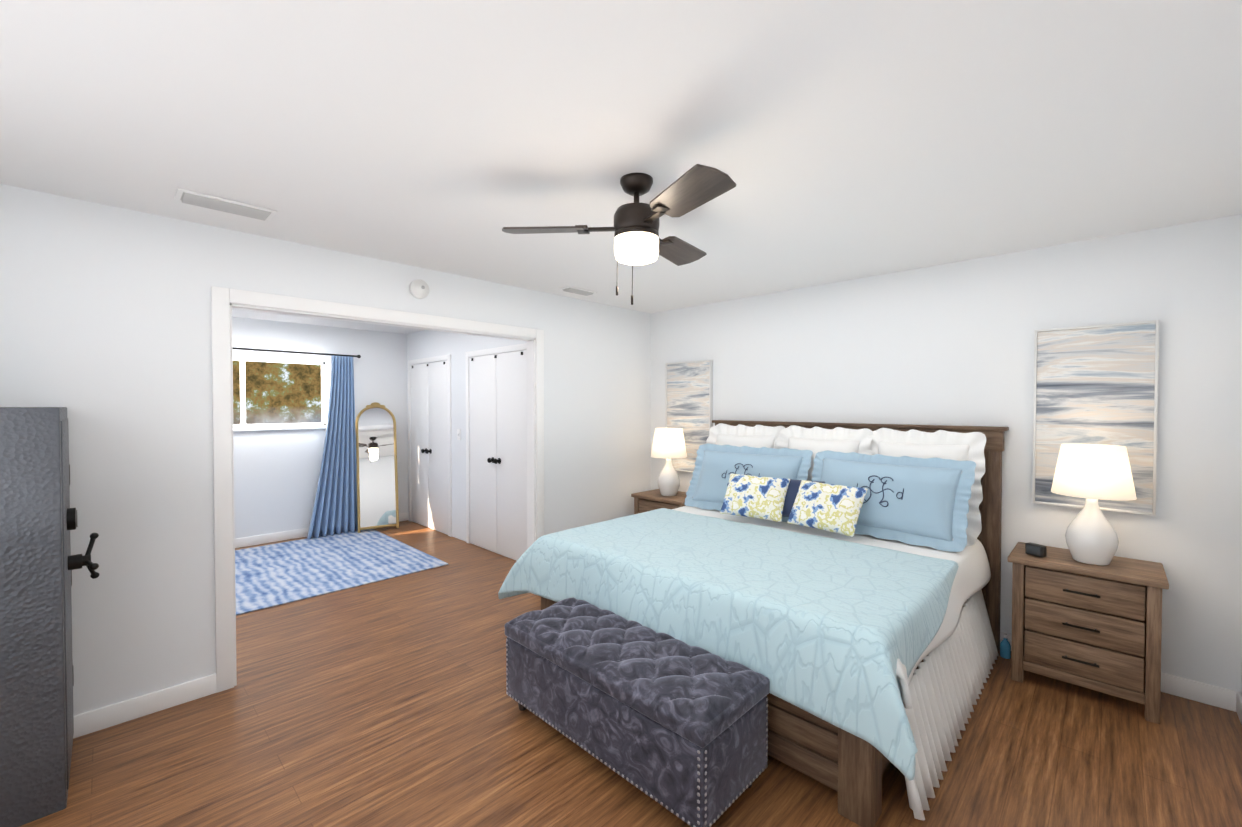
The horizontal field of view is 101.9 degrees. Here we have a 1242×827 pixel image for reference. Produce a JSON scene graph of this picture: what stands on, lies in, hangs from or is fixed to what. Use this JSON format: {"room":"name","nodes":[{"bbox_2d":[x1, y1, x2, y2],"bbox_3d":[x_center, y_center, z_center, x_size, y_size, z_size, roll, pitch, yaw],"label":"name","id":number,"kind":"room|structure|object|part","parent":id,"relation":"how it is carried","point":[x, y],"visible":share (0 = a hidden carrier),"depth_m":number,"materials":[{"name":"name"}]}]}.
{"room":"bedroom","nodes":[
{"label":"bedroom","id":0,"kind":"room"},
{"bbox_2d":[232,317,407,538],"bbox_3d":[-3.965,0.200,5.492,0.100,2.440,3.430,1,1,44],"label":"wall","id":1,"kind":"structure","parent":0,"point":[276,475],"depth_m":5.73,"materials":[{"name":"white paint"}]},
{"bbox_2d":[233,357,325,430],"bbox_3d":[-4.027,-0.208,5.372,0.130,0.780,1.640,1,1,44],"label":"window","id":2,"kind":"structure","parent":1,"relation":"in","point":[242,426],"depth_m":5.57,"materials":[{"name":"white"}]},
{"bbox_2d":[233,347,360,357],"bbox_3d":[-3.934,-0.678,5.358,0.112,0.044,2.164,1,1,44],"label":"curtain rod","id":3,"kind":"object","parent":1,"relation":"attached to","point":[251,349],"visible":0.42,"depth_m":5.61,"materials":[{"name":"grey metal"}]},
{"bbox_2d":[307,355,356,538],"bbox_3d":[-3.336,0.365,5.815,0.134,2.071,0.534,1,1,44],"label":"curtain","id":4,"kind":"object","parent":3,"relation":"hanging from","point":[334,508],"visible":0.98,"depth_m":5.87,"materials":[{"name":"blue fabric"}]},
{"bbox_2d":[235,513,408,547],"bbox_3d":[-3.923,1.370,5.470,0.016,0.100,3.230,1,1,44],"label":"baseboard","id":5,"kind":"structure","parent":1,"relation":"attached to","point":[298,533],"depth_m":5.56,"materials":[{"name":"white wood"}]},
{"bbox_2d":[0,184,650,715],"bbox_3d":[-1.368,0.232,3.486,0.100,2.440,4.680,1,1,44],"label":"wall","id":6,"kind":"structure","parent":0,"point":[104,324],"depth_m":2.50,"materials":[{"name":"white paint"}]},
{"bbox_2d":[73,673,216,738],"bbox_3d":[-2.530,1.422,2.229,0.016,0.100,1.170,1,1,44],"label":"baseboard","id":7,"kind":"structure","parent":6,"relation":"attached to","point":[175,695],"depth_m":2.44,"materials":[{"name":"white"}]},
{"bbox_2d":[211,286,543,692],"bbox_3d":[-1.424,0.390,3.432,0.136,2.125,2.130,1,1,44],"label":"door frame","id":8,"kind":"structure","parent":6,"relation":"attached to","point":[225,302],"depth_m":2.70,"materials":[{"name":"white wood"}]},
{"bbox_2d":[409,279,428,298],"bbox_3d":[-1.352,-0.837,3.385,0.039,0.124,0.124,1,1,44],"label":"smoke detector","id":9,"kind":"object","parent":6,"relation":"attached to","point":[418,288],"visible":1,"depth_m":3.37,"materials":[{"name":"white plastic"}]},
{"bbox_2d":[407,330,526,560],"bbox_3d":[-1.635,0.199,5.548,3.160,2.440,0.100,1,1,44],"label":"wall","id":10,"kind":"structure","parent":0,"point":[430,343],"depth_m":5.69,"materials":[{"name":"white paint"}]},
{"bbox_2d":[408,354,451,536],"bbox_3d":[-2.370,0.364,6.158,1.140,2.090,0.094,1,1,44],"label":"doors","id":11,"kind":"structure","parent":10,"relation":"in","point":[429,448],"depth_m":6.12,"materials":[{"name":"white wood"}]},
{"bbox_2d":[457,429,460,439],"bbox_3d":[-1.819,0.237,5.646,0.075,0.120,0.017,1,1,44],"label":"switch plate","id":12,"kind":"object","parent":10,"relation":"attached to","point":[458,434],"visible":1,"depth_m":5.64,"materials":[{"name":"white plastic"}]},
{"bbox_2d":[465,343,526,559],"bbox_3d":[-1.274,0.381,5.091,1.200,2.090,0.094,1,1,44],"label":"doors","id":13,"kind":"structure","parent":10,"relation":"in","point":[496,451],"depth_m":5.08,"materials":[{"name":"white wood"}]},
{"bbox_2d":[0,0,1241,333],"bbox_3d":[-1.128,-1.035,3.233,7.290,0.100,4.880,1,1,44],"label":"ceiling","id":14,"kind":"structure","parent":0,"point":[840,140],"depth_m":1.67,"materials":[{"name":"white paint"}]},
{"bbox_2d":[174,188,276,220],"bbox_3d":[-1.827,-0.960,2.337,0.150,0.020,0.360,1,1,44],"label":"ceiling vent","id":15,"kind":"object","parent":14,"relation":"in","point":[216,203],"visible":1,"depth_m":2.31,"materials":[{"name":"white metal"}]},
{"bbox_2d":[559,286,596,295],"bbox_3d":[-0.344,-0.987,4.075,0.120,0.020,0.300,1,1,44],"label":"ceiling vent","id":16,"kind":"object","parent":14,"relation":"in","point":[575,290],"visible":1,"depth_m":4.04,"materials":[{"name":"white metal"}]},
{"bbox_2d":[614,173,658,304],"bbox_3d":[0.064,-0.701,2.090,0.190,0.531,0.190,1,1,44],"label":"fan","id":17,"kind":"object","parent":14,"relation":"hanging from","point":[636,239],"visible":0.96,"depth_m":2.02,"materials":[{"name":"brown metal"}]},
{"bbox_2d":[502,225,613,233],"bbox_3d":[-0.255,-0.769,2.107,0.480,0.041,0.158,0,1,3],"label":"blade","id":18,"kind":"object","parent":17,"relation":"attached to","point":[582,229],"visible":0.88,"depth_m":2.08,"materials":[{"name":"brown wood"}]},
{"bbox_2d":[659,236,706,265],"bbox_3d":[0.239,-0.773,2.357,0.158,0.041,0.480,1,1,33],"label":"blade","id":19,"kind":"object","parent":17,"relation":"attached to","point":[675,250],"visible":0.75,"depth_m":2.40,"materials":[{"name":"brown wood"}]},
{"bbox_2d":[644,164,735,222],"bbox_3d":[0.209,-0.764,1.804,0.158,0.041,0.480,0,1,-27],"label":"blade","id":20,"kind":"object","parent":17,"relation":"attached to","point":[694,187],"visible":1,"depth_m":1.72,"materials":[{"name":"brown wood"}]},
{"bbox_2d":[19,520,1241,826],"bbox_3d":[-1.128,1.505,3.273,7.290,0.100,4.880,1,1,44],"label":"floor","id":21,"kind":"structure","parent":0,"point":[385,704],"depth_m":2.19,"materials":[{"name":"brown wood"}]},
{"bbox_2d":[0,407,99,826],"bbox_3d":[-2.471,0.727,1.860,0.560,1.500,0.759,1,1,44],"label":"safe","id":22,"kind":"object","parent":21,"relation":"on","point":[39,562],"visible":1,"depth_m":1.82,"materials":[{"name":"black metal"}]},
{"bbox_2d":[235,529,447,614],"bbox_3d":[-3.186,1.428,4.599,1.990,0.012,2.410,1,1,44],"label":"area rug","id":23,"kind":"object","parent":21,"relation":"on","point":[271,575],"visible":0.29,"depth_m":4.71,"materials":[{"name":"blue carpet"}]},
{"bbox_2d":[355,402,398,532],"bbox_3d":[-3.032,0.649,6.232,0.452,1.552,0.303,-1,-8,-32],"label":"floor mirror","id":24,"kind":"object","parent":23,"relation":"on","point":[376,470],"visible":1,"depth_m":6.12,"materials":[{"name":"gold metal"}]},
{"bbox_2d":[505,597,769,826],"bbox_3d":[0.006,1.234,2.247,1.192,0.473,0.462,1,1,44],"label":"bench","id":25,"kind":"object","parent":21,"relation":"on","point":[676,727],"visible":1,"depth_m":1.96,"materials":[{"name":"fabric"}]},
{"bbox_2d":[631,489,692,513],"bbox_3d":[0.458,1.093,4.672,0.600,0.680,0.434,1,1,44],"label":"nightstand","id":26,"kind":"object","parent":21,"relation":"on","point":[649,500],"visible":0.19,"depth_m":4.60,"materials":[{"name":"brown wood"}]},
{"bbox_2d":[651,428,686,495],"bbox_3d":[0.441,0.444,4.645,0.330,0.615,0.330,1,1,44],"label":"lamp","id":27,"kind":"object","parent":26,"relation":"on","point":[668,443],"visible":1,"depth_m":4.55,"materials":[{"name":"white ceramic"}]},
{"bbox_3d":[0.441,0.267,4.642,0.330,0.260,0.330,1,1,44],"label":"lamp shade","id":28,"kind":"part","parent":27,"relation":"part of","materials":[{"name":"white fabric"}]},
{"bbox_2d":[498,420,1008,826],"bbox_3d":[0.814,0.769,3.109,2.317,1.376,2.178,1,1,44],"label":"bed","id":29,"kind":"object","parent":21,"relation":"on","point":[838,585],"visible":0.98,"depth_m":2.61,"materials":[{"name":"blue fabric"}]},
{"bbox_2d":[498,508,958,780],"bbox_3d":[0.526,0.960,2.817,2.317,0.411,1.353,1,1,44],"label":"quilt","id":30,"kind":"object","parent":29,"relation":"on","point":[851,640],"depth_m":2.25,"materials":[{"name":"blue fabric"}]},
{"bbox_2d":[672,506,990,708],"bbox_3d":[0.870,0.895,3.138,2.150,0.251,1.855,1,1,44],"label":"comforter","id":31,"kind":"object","parent":29,"relation":"on","point":[912,595],"depth_m":2.47,"materials":[{"name":"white fabric"}]},
{"bbox_3d":[0.942,0.742,3.129,2.100,1.321,1.970,1,1,44],"label":"frame","id":32,"kind":"part","parent":29,"relation":"part of","materials":[{"name":"brown wood"}]},
{"bbox_2d":[1000,634,1010,658],"bbox_3d":[2.301,1.391,3.015,0.052,0.135,0.052,1,1,44],"label":"bottle","id":33,"kind":"object","parent":21,"relation":"on","point":[1005,649],"visible":1,"depth_m":3.00,"materials":[{"name":"blue"}]},
{"bbox_2d":[1007,542,1168,723],"bbox_3d":[2.478,1.124,2.704,0.600,0.680,0.434,1,1,44],"label":"nightstand","id":34,"kind":"object","parent":21,"relation":"on","point":[1098,628],"visible":0.96,"depth_m":2.56,"materials":[{"name":"brown wood"}]},
{"bbox_2d":[1025,542,1046,556],"bbox_3d":[2.276,0.748,2.764,0.047,0.062,0.085,0,1,-21],"label":"alarm clock","id":35,"kind":"object","parent":34,"relation":"on","point":[1035,549],"visible":1,"depth_m":2.74,"materials":[{"name":"black plastic"}]},
{"bbox_2d":[1051,444,1136,565],"bbox_3d":[2.483,0.475,2.657,0.330,0.615,0.330,1,1,44],"label":"lamp","id":36,"kind":"object","parent":34,"relation":"on","point":[1092,474],"visible":1,"depth_m":2.58,"materials":[{"name":"white ceramic"}]},
{"bbox_3d":[2.483,0.298,2.654,0.330,0.260,0.330,1,1,44],"label":"lamp shade","id":37,"kind":"part","parent":36,"relation":"part of","materials":[{"name":"white fabric"}]},
{"bbox_2d":[650,214,1241,691],"bbox_3d":[1.707,0.226,3.827,4.030,2.440,0.100,1,1,44],"label":"wall","id":38,"kind":"structure","parent":0,"point":[946,344],"depth_m":3.04,"materials":[{"name":"white paint"}]},
{"bbox_2d":[665,360,712,472],"bbox_3d":[0.636,0.031,4.767,0.524,1.044,0.040,1,1,44],"label":"art","id":39,"kind":"object","parent":38,"relation":"attached to","point":[689,397],"visible":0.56,"depth_m":4.74,"materials":[{"name":"paint"}]},
{"bbox_2d":[1032,320,1158,515],"bbox_3d":[2.635,0.022,2.820,0.504,1.024,0.040,1,1,44],"label":"art","id":40,"kind":"object","parent":38,"relation":"attached to","point":[1095,384],"visible":0.92,"depth_m":2.79,"materials":[{"name":"paint"}]},
{"bbox_2d":[1000,632,1228,709],"bbox_3d":[1.652,1.396,3.818,3.790,0.100,0.016,1,1,44],"label":"baseboard","id":41,"kind":"structure","parent":38,"relation":"attached to","point":[1197,691],"depth_m":2.57,"materials":[{"name":"white"}]},
{"bbox_2d":[1229,689,1241,724],"bbox_3d":[1.406,1.444,0.803,0.016,0.100,4.680,1,1,44],"label":"baseboard","id":42,"kind":"structure","parent":38,"relation":"attached to","point":[1235,697],"depth_m":2.47,"materials":[{"name":"white"}]},
{"label":"outside","id":43,"kind":"structure","parent":0,"visible":0},
{"bbox_2d":[233,361,320,423],"bbox_3d":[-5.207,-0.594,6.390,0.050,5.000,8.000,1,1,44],"label":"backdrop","id":44,"kind":"structure","parent":43,"point":[276,393],"depth_m":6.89,"materials":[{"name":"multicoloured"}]}
]}

